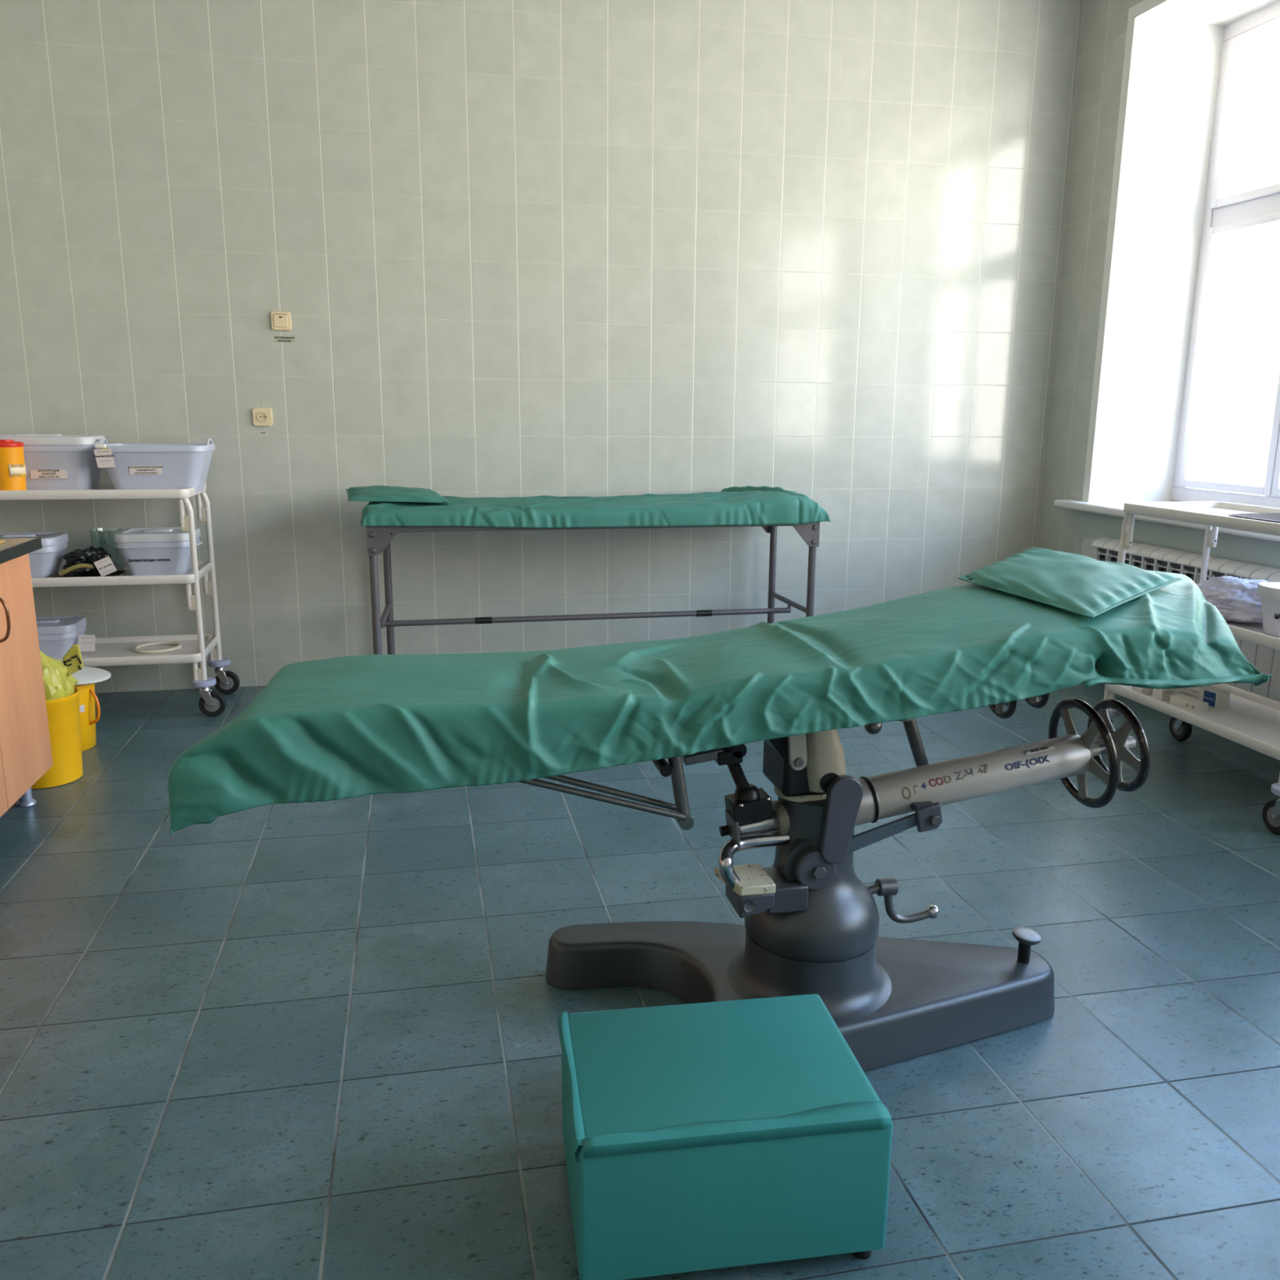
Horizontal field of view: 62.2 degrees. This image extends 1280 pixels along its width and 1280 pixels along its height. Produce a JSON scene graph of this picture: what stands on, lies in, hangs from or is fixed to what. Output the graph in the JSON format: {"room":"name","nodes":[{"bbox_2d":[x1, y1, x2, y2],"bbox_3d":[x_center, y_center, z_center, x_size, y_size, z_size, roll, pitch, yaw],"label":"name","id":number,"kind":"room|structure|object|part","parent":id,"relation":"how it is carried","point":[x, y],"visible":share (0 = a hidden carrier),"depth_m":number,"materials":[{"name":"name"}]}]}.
{"room":"operating room","nodes":[
{"label":"operating room","id":0,"kind":"room"},
{"bbox_2d":[0,0,1083,693],"bbox_3d":[-0.211,-1.477,4.826,5.770,3.300,0.150,-2,13,-12],"label":"wall","id":1,"kind":"structure","parent":0,"point":[511,248],"depth_m":4.69,"materials":[{"name":"tile"}]},
{"bbox_2d":[252,407,272,426],"bbox_3d":[-1.620,-0.957,4.552,0.080,0.078,0.016,-2,13,-12],"label":"power socket","id":2,"kind":"object","parent":1,"relation":"attached to","point":[262,416],"visible":1,"depth_m":4.55,"materials":[{"name":"plastic"}]},
{"bbox_2d":[271,311,291,330],"bbox_3d":[-1.518,-1.349,4.488,0.080,0.078,0.016,-2,13,-12],"label":"light switch","id":3,"kind":"object","parent":1,"relation":"attached to","point":[280,320],"visible":1,"depth_m":4.48,"materials":[{"name":"plastic"}]},
{"bbox_2d":[273,335,295,342],"bbox_3d":[-1.512,-1.279,4.513,0.086,0.027,0.001,-2,13,-12],"label":"wall label","id":4,"kind":"object","parent":1,"relation":"attached to","point":[281,339],"visible":1,"depth_m":4.51,"materials":[{"name":"white paper"}]},
{"bbox_2d":[0,683,1279,1279],"bbox_3d":[0.172,0.902,1.900,5.170,0.100,6.600,-2,13,-12],"label":"floor","id":5,"kind":"structure","parent":0,"point":[315,1040],"depth_m":2.20,"materials":[{"name":"tile"}]},
{"bbox_2d":[0,553,53,817],"bbox_3d":[-2.108,0.305,2.435,0.904,0.808,1.705,-2,13,-12],"label":"base cabinet","id":6,"kind":"object","parent":5,"relation":"on","point":[25,748],"visible":0.96,"depth_m":3.15,"materials":[{"name":"orange wood"}]},
{"bbox_3d":[-1.760,0.188,2.736,0.019,0.698,0.428,-2,13,-12],"label":"door","id":7,"kind":"part","parent":6,"relation":"part of","materials":[{"name":"orange wood"}]},
{"bbox_3d":[-1.792,-0.059,2.982,0.039,0.138,0.009,-2,13,-12],"label":"handle","id":8,"kind":"part","parent":6,"relation":"part of","materials":[{"name":"brown metal"}]},
{"bbox_2d":[0,537,42,564],"bbox_3d":[-2.092,-0.102,2.322,0.920,0.034,1.674,-2,13,-12],"label":"countertop","id":9,"kind":"structure","parent":6,"relation":"on","point":[11,548],"depth_m":3.07,"materials":[{"name":"laminate"}]},
{"bbox_2d":[31,686,83,789],"bbox_3d":[-1.997,0.323,3.553,0.242,0.298,0.242,-2,13,-12],"label":"waste bin","id":10,"kind":"object","parent":5,"relation":"on","point":[63,713],"visible":0.44,"depth_m":3.50,"materials":[{"name":"yellow plastic"}]},
{"bbox_2d":[40,644,84,701],"bbox_3d":[-1.988,0.117,3.509,0.266,0.240,0.244,-2,13,-12],"label":"bag","id":11,"kind":"object","parent":10,"relation":"in","point":[59,682],"visible":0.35,"depth_m":3.51,"materials":[{"name":"yellow plastic"}]},
{"bbox_2d":[71,666,111,751],"bbox_3d":[-2.090,0.253,3.879,0.302,0.294,0.267,-2,13,-12],"label":"waste bin","id":12,"kind":"object","parent":5,"relation":"on","point":[86,677],"visible":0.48,"depth_m":3.86,"materials":[{"name":"yellow plastic"}]},
{"bbox_3d":[-2.071,0.128,3.855,0.265,0.040,0.266,-2,13,-12],"label":"lid","id":13,"kind":"part","parent":12,"relation":"part of","materials":[{"name":"white plastic"}]},
{"bbox_3d":[-2.005,0.249,3.866,0.070,0.145,0.024,-4,13,-19],"label":"handle","id":14,"kind":"part","parent":12,"relation":"part of","materials":[{"name":"orange plastic"}]},
{"bbox_2d":[0,482,239,716],"bbox_3d":[-2.204,-0.160,4.302,0.992,0.920,0.442,-2,13,-12],"label":"trolley","id":15,"kind":"object","parent":5,"relation":"on","point":[108,651],"visible":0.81,"depth_m":4.23,"materials":[{"name":"white metal"}]},
{"bbox_2d":[0,439,26,490],"bbox_3d":[-2.392,-0.652,4.013,0.125,0.207,0.125,-2,13,-12],"label":"sharps container","id":16,"kind":"object","parent":15,"relation":"on","point":[12,465],"visible":0.91,"depth_m":3.98,"materials":[{"name":"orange plastic"}]},
{"bbox_3d":[-2.391,-0.741,3.994,0.125,0.026,0.125,-2,13,-12],"label":"lid","id":17,"kind":"part","parent":16,"relation":"part of","materials":[{"name":"red plastic"}]},
{"bbox_2d":[0,532,68,577],"bbox_3d":[-2.436,-0.330,4.178,0.310,0.173,0.228,-2,13,-12],"label":"box","id":18,"kind":"object","parent":15,"relation":"on","point":[45,562],"visible":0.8,"depth_m":4.13,"materials":[{"name":"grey plastic"}]},
{"bbox_3d":[-2.436,-0.410,4.161,0.120,0.009,0.035,-2,13,-12],"label":"lid handle","id":19,"kind":"part","parent":18,"relation":"part of","materials":[{"name":"grey plastic"}]},
{"bbox_3d":[-2.436,-0.393,4.165,0.310,0.034,0.228,-2,13,-12],"label":"lid","id":20,"kind":"part","parent":18,"relation":"part of","materials":[{"name":"grey plastic"}]},
{"bbox_2d":[0,434,105,490],"bbox_3d":[-2.373,-0.701,4.202,0.450,0.223,0.254,-2,13,-12],"label":"tub","id":21,"kind":"object","parent":15,"relation":"on","point":[51,461],"visible":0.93,"depth_m":4.11,"materials":[{"name":"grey plastic"}]},
{"bbox_3d":[-2.372,-0.806,4.179,0.174,0.009,0.039,-2,13,-12],"label":"lid handle","id":22,"kind":"part","parent":21,"relation":"part of","materials":[{"name":"grey plastic"}]},
{"bbox_3d":[-2.373,-0.789,4.183,0.450,0.034,0.254,-2,13,-12],"label":"lid","id":23,"kind":"part","parent":21,"relation":"part of","materials":[{"name":"grey plastic"}]},
{"bbox_2d":[35,615,86,657],"bbox_3d":[-2.406,-0.014,4.312,0.259,0.138,0.228,-2,13,-12],"label":"lidded box","id":24,"kind":"object","parent":15,"relation":"on","point":[57,635],"visible":0.51,"depth_m":4.24,"materials":[{"name":"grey plastic"}]},
{"bbox_3d":[-2.405,-0.077,4.298,0.100,0.009,0.035,-2,13,-12],"label":"lid handle","id":25,"kind":"part","parent":24,"relation":"part of","materials":[{"name":"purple plastic"}]},
{"bbox_3d":[-2.406,-0.060,4.302,0.259,0.034,0.228,-2,13,-12],"label":"lid","id":26,"kind":"part","parent":24,"relation":"part of","materials":[{"name":"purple plastic"}]},
{"bbox_2d":[79,635,94,651],"bbox_3d":[-2.229,0.013,4.277,0.060,0.066,0.023,-2,13,-12],"label":"paper tag","id":27,"kind":"object","parent":15,"relation":"on","point":[86,642],"visible":0.97,"depth_m":4.28,"materials":[{"name":"white paper"}]},
{"bbox_2d":[48,563,126,577],"bbox_3d":[-2.181,-0.276,4.188,0.260,0.067,0.170,-2,13,-12],"label":"tray","id":28,"kind":"object","parent":15,"relation":"on","point":[117,573],"depth_m":4.21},
{"bbox_3d":[-2.196,-0.274,4.132,0.126,0.048,0.022,-2,13,-12],"label":"brush handle","id":29,"kind":"part","parent":28,"relation":"part of","materials":[{"name":"yellow plastic"}]},
{"bbox_2d":[62,545,115,573],"bbox_3d":[-2.195,-0.322,4.216,0.207,0.101,0.153,-2,13,-12],"label":"plastic bag","id":30,"kind":"object","parent":28,"relation":"on","point":[90,555],"visible":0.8,"depth_m":4.17,"materials":[{"name":"black plastic"}]},
{"bbox_2d":[93,555,116,576],"bbox_3d":[-2.083,-0.286,4.135,0.081,0.081,0.001,-2,13,-12],"label":"paper tag","id":31,"kind":"object","parent":28,"relation":"on","point":[105,566],"visible":1,"depth_m":4.13,"materials":[{"name":"white paper"}]},
{"bbox_2d":[0,482,206,500],"bbox_3d":[-2.216,-0.591,4.205,0.880,0.036,0.410,-2,13,-12],"label":"shelf","id":32,"kind":"object","parent":15,"relation":"attached to","point":[106,491],"depth_m":4.04,"materials":[{"name":"beige plastic"}]},
{"bbox_2d":[88,527,124,570],"bbox_3d":[-2.191,-0.370,4.369,0.126,0.172,0.126,-2,13,-12],"label":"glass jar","id":33,"kind":"object","parent":15,"relation":"on","point":[118,569],"visible":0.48,"depth_m":4.40,"materials":[{"name":"clear glass"}]},
{"bbox_2d":[31,560,212,587],"bbox_3d":[-2.219,-0.266,4.276,0.880,0.036,0.410,-2,13,-12],"label":"shelf","id":34,"kind":"object","parent":15,"relation":"attached to","point":[193,576],"depth_m":4.13,"materials":[{"name":"beige plastic"}]},
{"bbox_2d":[51,633,217,666],"bbox_3d":[-2.221,0.047,4.344,0.880,0.036,0.410,-2,13,-12],"label":"shelf","id":35,"kind":"object","parent":15,"relation":"attached to","point":[108,651],"depth_m":4.34,"materials":[{"name":"beige plastic"}]},
{"bbox_2d":[93,438,215,492],"bbox_3d":[-1.929,-0.702,4.250,0.408,0.209,0.296,-2,13,-12],"label":"tub","id":36,"kind":"object","parent":15,"relation":"on","point":[129,466],"visible":0.99,"depth_m":4.15,"materials":[{"name":"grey plastic"}]},
{"bbox_3d":[-2.124,-0.779,4.199,0.011,0.039,0.119,-2,13,-12],"label":"handle","id":37,"kind":"part","parent":36,"relation":"part of","materials":[{"name":"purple plastic"}]},
{"bbox_3d":[-1.735,-0.794,4.279,0.011,0.039,0.119,-2,13,-12],"label":"handle","id":38,"kind":"part","parent":36,"relation":"part of","materials":[{"name":"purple plastic"}]},
{"bbox_2d":[133,640,182,653],"bbox_3d":[-2.006,0.030,4.412,0.186,0.014,0.186,-2,13,-12],"label":"ring","id":39,"kind":"object","parent":15,"relation":"on","point":[178,645],"visible":1,"depth_m":4.40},
{"bbox_2d":[113,527,202,575],"bbox_3d":[-1.956,-0.361,4.321,0.318,0.180,0.243,-2,13,-12],"label":"box","id":40,"kind":"object","parent":15,"relation":"on","point":[162,550],"visible":0.97,"depth_m":4.23,"materials":[{"name":"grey plastic"}]},
{"bbox_3d":[-1.956,-0.428,4.307,0.295,0.034,0.243,-2,13,-12],"label":"lid","id":41,"kind":"part","parent":40,"relation":"part of","materials":[{"name":"grey plastic"}]},
{"bbox_3d":[-1.955,-0.445,4.303,0.114,0.009,0.038,-2,13,-12],"label":"lid handle","id":42,"kind":"part","parent":40,"relation":"part of","materials":[{"name":"grey plastic"}]},
{"bbox_2d":[177,645,197,650],"bbox_3d":[-1.885,0.034,4.418,0.070,0.007,0.060,-2,13,-12],"label":"paper tag","id":43,"kind":"object","parent":15,"relation":"on","point":[183,647],"visible":1,"depth_m":4.41,"materials":[{"name":"white paper"}]},
{"bbox_3d":[-1.768,-0.192,4.205,0.045,0.770,0.023,-2,13,-12],"label":"post","id":44,"kind":"part","parent":15,"relation":"part of","materials":[{"name":"white metal"}]},
{"bbox_3d":[-1.839,-0.265,4.540,0.045,0.770,0.023,-2,13,-12],"label":"post","id":45,"kind":"part","parent":15,"relation":"part of","materials":[{"name":"white metal"}]},
{"bbox_2d":[366,509,819,654],"bbox_3d":[-0.205,-0.181,4.669,1.889,0.835,0.514,-2,13,-12],"label":"frame","id":46,"kind":"object","parent":5,"relation":"on","point":[379,538],"visible":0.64,"depth_m":4.59,"materials":[{"name":"grey paint"}]},
{"bbox_3d":[-1.062,-0.071,4.273,0.033,0.775,0.033,-2,13,-12],"label":"leg","id":47,"kind":"part","parent":46,"relation":"part of","materials":[{"name":"grey paint"}]},
{"bbox_3d":[-1.006,-0.391,4.194,0.140,0.115,0.004,-2,13,-12],"label":"corner plate","id":48,"kind":"part","parent":46,"relation":"part of","materials":[{"name":"grey paint"}]},
{"bbox_3d":[-1.081,-0.108,4.501,0.024,0.024,0.460,-2,12,-9],"label":"rail","id":49,"kind":"part","parent":46,"relation":"part of","materials":[{"name":"grey metal"}]},
{"bbox_3d":[-1.117,-0.169,4.721,0.033,0.775,0.033,-2,13,-12],"label":"leg","id":50,"kind":"part","parent":46,"relation":"part of","materials":[{"name":"grey paint"}]},
{"bbox_2d":[360,485,831,528],"bbox_3d":[-0.193,-0.586,4.581,1.966,0.144,0.569,-2,13,-12],"label":"sheet","id":51,"kind":"object","parent":46,"relation":"on","point":[748,504],"visible":0.92,"depth_m":4.39,"materials":[{"name":"green fabric"}]},
{"bbox_2d":[345,485,452,502],"bbox_3d":[-1.014,-0.613,4.431,0.439,0.050,0.412,-2,13,-12],"label":"pillow","id":52,"kind":"object","parent":51,"relation":"on","point":[371,493],"visible":1,"depth_m":4.30,"materials":[{"name":"green fabric"}]},
{"bbox_3d":[-0.203,-0.525,4.597,1.885,0.033,0.500,-2,13,-12],"label":"rail","id":53,"kind":"part","parent":46,"relation":"part of","materials":[{"name":"grey metal"}]},
{"bbox_3d":[0.580,-0.559,5.021,0.140,0.115,0.004,-2,13,-12],"label":"corner plate","id":54,"kind":"part","parent":46,"relation":"part of","materials":[{"name":"grey paint"}]},
{"bbox_3d":[0.631,-0.234,5.080,0.033,0.775,0.033,-2,13,-12],"label":"leg","id":55,"kind":"part","parent":46,"relation":"part of","materials":[{"name":"grey paint"}]},
{"bbox_3d":[0.683,-0.174,4.864,0.024,0.024,0.460,-2,13,-13],"label":"rail","id":56,"kind":"part","parent":46,"relation":"part of","materials":[{"name":"grey metal"}]},
{"bbox_3d":[0.702,-0.455,4.545,0.140,0.115,0.004,-2,13,-12],"label":"corner plate","id":57,"kind":"part","parent":46,"relation":"part of","materials":[{"name":"grey paint"}]},
{"bbox_3d":[0.744,-0.138,4.644,0.033,0.775,0.033,-2,13,-12],"label":"leg","id":58,"kind":"part","parent":46,"relation":"part of","materials":[{"name":"grey paint"}]},
{"bbox_2d":[557,994,893,1279],"bbox_3d":[0.111,0.770,1.670,0.461,0.256,0.345,-1,12,-9],"label":"step stool","id":59,"kind":"object","parent":5,"relation":"on","point":[723,1134],"visible":1,"depth_m":1.52,"materials":[{"name":"teal leather"}]},
{"bbox_2d":[519,663,1150,1071],"bbox_3d":[0.178,0.378,2.115,1.717,0.834,0.576,-2,13,-12],"label":"table","id":60,"kind":"object","parent":5,"relation":"on","point":[811,925],"visible":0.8,"depth_m":2.09,"materials":[{"name":"grey paint"}]},
{"bbox_3d":[-0.078,0.281,1.904,0.332,0.115,0.012,-2,13,-12],"label":"stay rod","id":61,"kind":"part","parent":60,"relation":"part of","materials":[{"name":"metal"}]},
{"bbox_3d":[-0.087,0.269,1.946,0.332,0.121,0.012,-2,13,-12],"label":"stay rod","id":62,"kind":"part","parent":60,"relation":"part of","materials":[{"name":"metal"}]},
{"bbox_3d":[0.072,0.267,1.949,0.047,0.135,0.025,-2,13,-12],"label":"drop post","id":63,"kind":"part","parent":60,"relation":"part of","materials":[{"name":"metal"}]},
{"bbox_2d":[168,570,1272,834],"bbox_3d":[0.307,0.058,2.058,2.204,0.304,0.534,-2,13,-12],"label":"sheet","id":64,"kind":"object","parent":60,"relation":"on","point":[337,728],"visible":0.91,"depth_m":1.83,"materials":[{"name":"green fabric"}]},
{"bbox_2d":[957,546,1182,617],"bbox_3d":[0.866,-0.130,2.198,0.430,0.062,0.392,-9,16,-37],"label":"pillow","id":65,"kind":"object","parent":64,"relation":"on","point":[1070,582],"visible":1,"depth_m":2.16,"materials":[{"name":"green fabric"}]},
{"bbox_3d":[0.178,0.360,2.033,0.013,0.050,0.070,-2,13,-12],"label":"plate","id":66,"kind":"part","parent":60,"relation":"part of","materials":[{"name":"metal"}]},
{"bbox_3d":[0.201,0.460,2.034,0.092,0.019,0.100,-2,13,-12],"label":"pump lid","id":67,"kind":"part","parent":60,"relation":"part of","materials":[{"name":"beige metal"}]},
{"bbox_2d":[744,795,879,962],"bbox_3d":[0.347,0.441,2.119,0.269,0.300,0.269,-2,13,-12],"label":"pedestal","id":68,"kind":"object","parent":60,"relation":"attached to","point":[813,906],"depth_m":2.03,"materials":[{"name":"grey paint"}]},
{"bbox_3d":[0.346,0.199,2.018,0.098,0.172,0.068,-2,13,-12],"label":"cast arm","id":69,"kind":"part","parent":60,"relation":"part of"},
{"bbox_3d":[0.381,0.340,2.012,0.079,0.173,0.020,-2,13,-12],"label":"link plate","id":70,"kind":"part","parent":60,"relation":"part of","materials":[{"name":"paint"}]},
{"bbox_3d":[0.477,0.175,2.172,0.036,0.034,0.036,-2,13,-12],"label":"frame knob","id":71,"kind":"part","parent":60,"relation":"part of","materials":[{"name":"metal"}]},
{"bbox_3d":[0.546,0.545,2.174,0.103,0.074,0.017,-2,13,-12],"label":"crank arm","id":72,"kind":"part","parent":60,"relation":"part of","materials":[{"name":"metal"}]},
{"bbox_3d":[0.810,0.656,2.239,0.025,0.050,0.025,-2,13,-12],"label":"pedal stem","id":73,"kind":"part","parent":60,"relation":"part of","materials":[{"name":"metal"}]},
{"bbox_3d":[0.812,0.624,2.231,0.057,0.023,0.057,-2,13,-12],"label":"pedal plate","id":74,"kind":"part","parent":60,"relation":"part of","materials":[{"name":"metal"}]},
{"bbox_2d":[1091,536,1279,702],"bbox_3d":[2.184,-0.050,4.509,0.077,0.680,1.858,-2,13,-12],"label":"radiator","id":75,"kind":"object","parent":5,"relation":"on","point":[1266,660],"visible":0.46,"depth_m":4.12,"materials":[{"name":"metal"}]},
{"bbox_2d":[1096,501,1279,834],"bbox_3d":[2.004,0.037,3.541,0.442,0.920,0.992,-2,13,-12],"label":"trolley","id":76,"kind":"object","parent":5,"relation":"on","point":[1251,720],"visible":0.61,"depth_m":3.57,"materials":[{"name":"white metal"}]},
{"bbox_3d":[1.750,-0.096,3.885,0.023,0.770,0.045,-2,13,-12],"label":"post","id":77,"kind":"part","parent":76,"relation":"part of","materials":[{"name":"white metal"}]},
{"bbox_2d":[1131,686,1153,694],"bbox_3d":[1.813,0.172,3.826,0.050,0.042,0.050,-4,13,-18],"label":"box","id":78,"kind":"object","parent":76,"relation":"on","point":[1141,690],"visible":0.26,"depth_m":3.81,"materials":[{"name":"white cardboard"}]},
{"bbox_2d":[1153,688,1175,701],"bbox_3d":[1.855,0.185,3.749,0.060,0.050,0.036,-4,13,-18],"label":"box","id":79,"kind":"object","parent":76,"relation":"on","point":[1162,695],"visible":0.77,"depth_m":3.73,"materials":[{"name":"white cardboard"}]},
{"bbox_2d":[1169,693,1208,712],"bbox_3d":[1.886,0.217,3.648,0.047,0.030,0.120,-4,13,-18],"label":"box","id":80,"kind":"object","parent":76,"relation":"on","point":[1180,700],"visible":1,"depth_m":3.63,"materials":[{"name":"white cardboard"}]},
{"bbox_2d":[1105,683,1279,760],"bbox_3d":[2.006,0.246,3.570,0.410,0.036,0.880,-2,13,-12],"label":"shelf","id":81,"kind":"object","parent":76,"relation":"attached to","point":[1251,720],"depth_m":3.54,"materials":[{"name":"beige plastic"}]},
{"bbox_2d":[1123,501,1279,536],"bbox_3d":[2.011,-0.392,3.431,0.410,0.036,0.880,-2,13,-12],"label":"shelf","id":82,"kind":"object","parent":76,"relation":"attached to","point":[1214,513],"depth_m":3.63,"materials":[{"name":"beige plastic"}]},
{"bbox_2d":[1175,684,1230,709],"bbox_3d":[1.965,0.188,3.726,0.058,0.056,0.200,-3,13,-17],"label":"box","id":83,"kind":"object","parent":76,"relation":"on","point":[1216,698],"visible":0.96,"depth_m":3.66,"materials":[{"name":"white cardboard"}]},
{"bbox_3d":[2.092,-0.109,3.955,0.023,0.770,0.045,-2,13,-12],"label":"post","id":84,"kind":"part","parent":76,"relation":"part of","materials":[{"name":"white metal"}]},
{"bbox_2d":[1196,575,1267,623],"bbox_3d":[2.001,-0.142,3.537,0.339,0.134,0.331,-9,15,-36],"label":"folded cloth","id":85,"kind":"object","parent":76,"relation":"on","point":[1236,599],"visible":0.68,"depth_m":3.44,"materials":[{"name":"white fabric"}]},
{"bbox_2d":[1226,621,1279,651],"bbox_3d":[2.008,-0.066,3.502,0.410,0.036,0.880,-2,13,-12],"label":"shelf","id":86,"kind":"object","parent":76,"relation":"attached to","point":[1252,633],"depth_m":3.25,"materials":[{"name":"beige plastic"}]},
{"bbox_2d":[1227,512,1279,523],"bbox_3d":[1.993,-0.357,3.226,0.240,0.027,0.320,-2,13,-12],"label":"steel tray","id":87,"kind":"object","parent":76,"relation":"on","point":[1271,517],"visible":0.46,"depth_m":3.37,"materials":[{"name":"silver metal"}]},
{"bbox_2d":[1256,581,1279,637],"bbox_3d":[2.008,-0.091,3.277,0.190,0.152,0.190,-2,13,-12],"label":"bucket","id":88,"kind":"object","parent":76,"relation":"on","point":[1268,592],"visible":1,"depth_m":3.26,"materials":[{"name":"white plastic"}]},
{"bbox_3d":[2.008,-0.162,3.262,0.176,0.005,0.176,-2,13,-12],"label":"lid","id":89,"kind":"part","parent":88,"relation":"part of","materials":[{"name":"white plastic"}]},
{"bbox_2d":[1035,0,1143,553],"bbox_3d":[2.984,-0.863,2.114,0.550,3.300,6.600,-2,13,-12],"label":"wall","id":90,"kind":"structure","parent":0,"point":[1104,27],"depth_m":4.99,"materials":[{"name":"tile"}]},
{"bbox_2d":[1080,537,1096,558],"bbox_3d":[2.118,-0.210,5.055,0.002,0.560,0.225,-2,13,-12],"label":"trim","id":91,"kind":"structure","parent":90,"relation":"attached to","point":[1086,548],"depth_m":5.01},
{"bbox_2d":[1053,499,1279,542],"bbox_3d":[2.518,-0.443,4.148,0.595,0.037,2.205,-2,13,-12],"label":"windowsill","id":92,"kind":"structure","parent":90,"relation":"attached to","point":[1116,508],"depth_m":4.68,"materials":[{"name":"white plastic"}]},
{"bbox_2d":[1074,511,1279,568],"bbox_3d":[2.297,-0.042,4.229,0.004,0.785,1.982,-2,13,-12],"label":"wall","id":93,"kind":"structure","parent":90,"relation":"attached to","point":[1261,552],"depth_m":4.42,"materials":[{"name":"grey paint"}]},
{"bbox_2d":[1081,0,1279,502],"bbox_3d":[2.566,-1.489,3.927,0.514,2.145,1.990,-2,13,-12],"label":"window reveal","id":94,"kind":"object","parent":90,"relation":"attached to","point":[1172,56],"depth_m":4.80,"materials":[{"name":"white paint"}]},
{"bbox_2d":[1171,0,1279,508],"bbox_3d":[2.777,-1.487,3.972,0.082,2.075,1.900,-2,13,-12],"label":"window","id":95,"kind":"structure","parent":90,"relation":"in","point":[1223,215],"depth_m":4.70,"materials":[{"name":"white plastic"}]}
]}

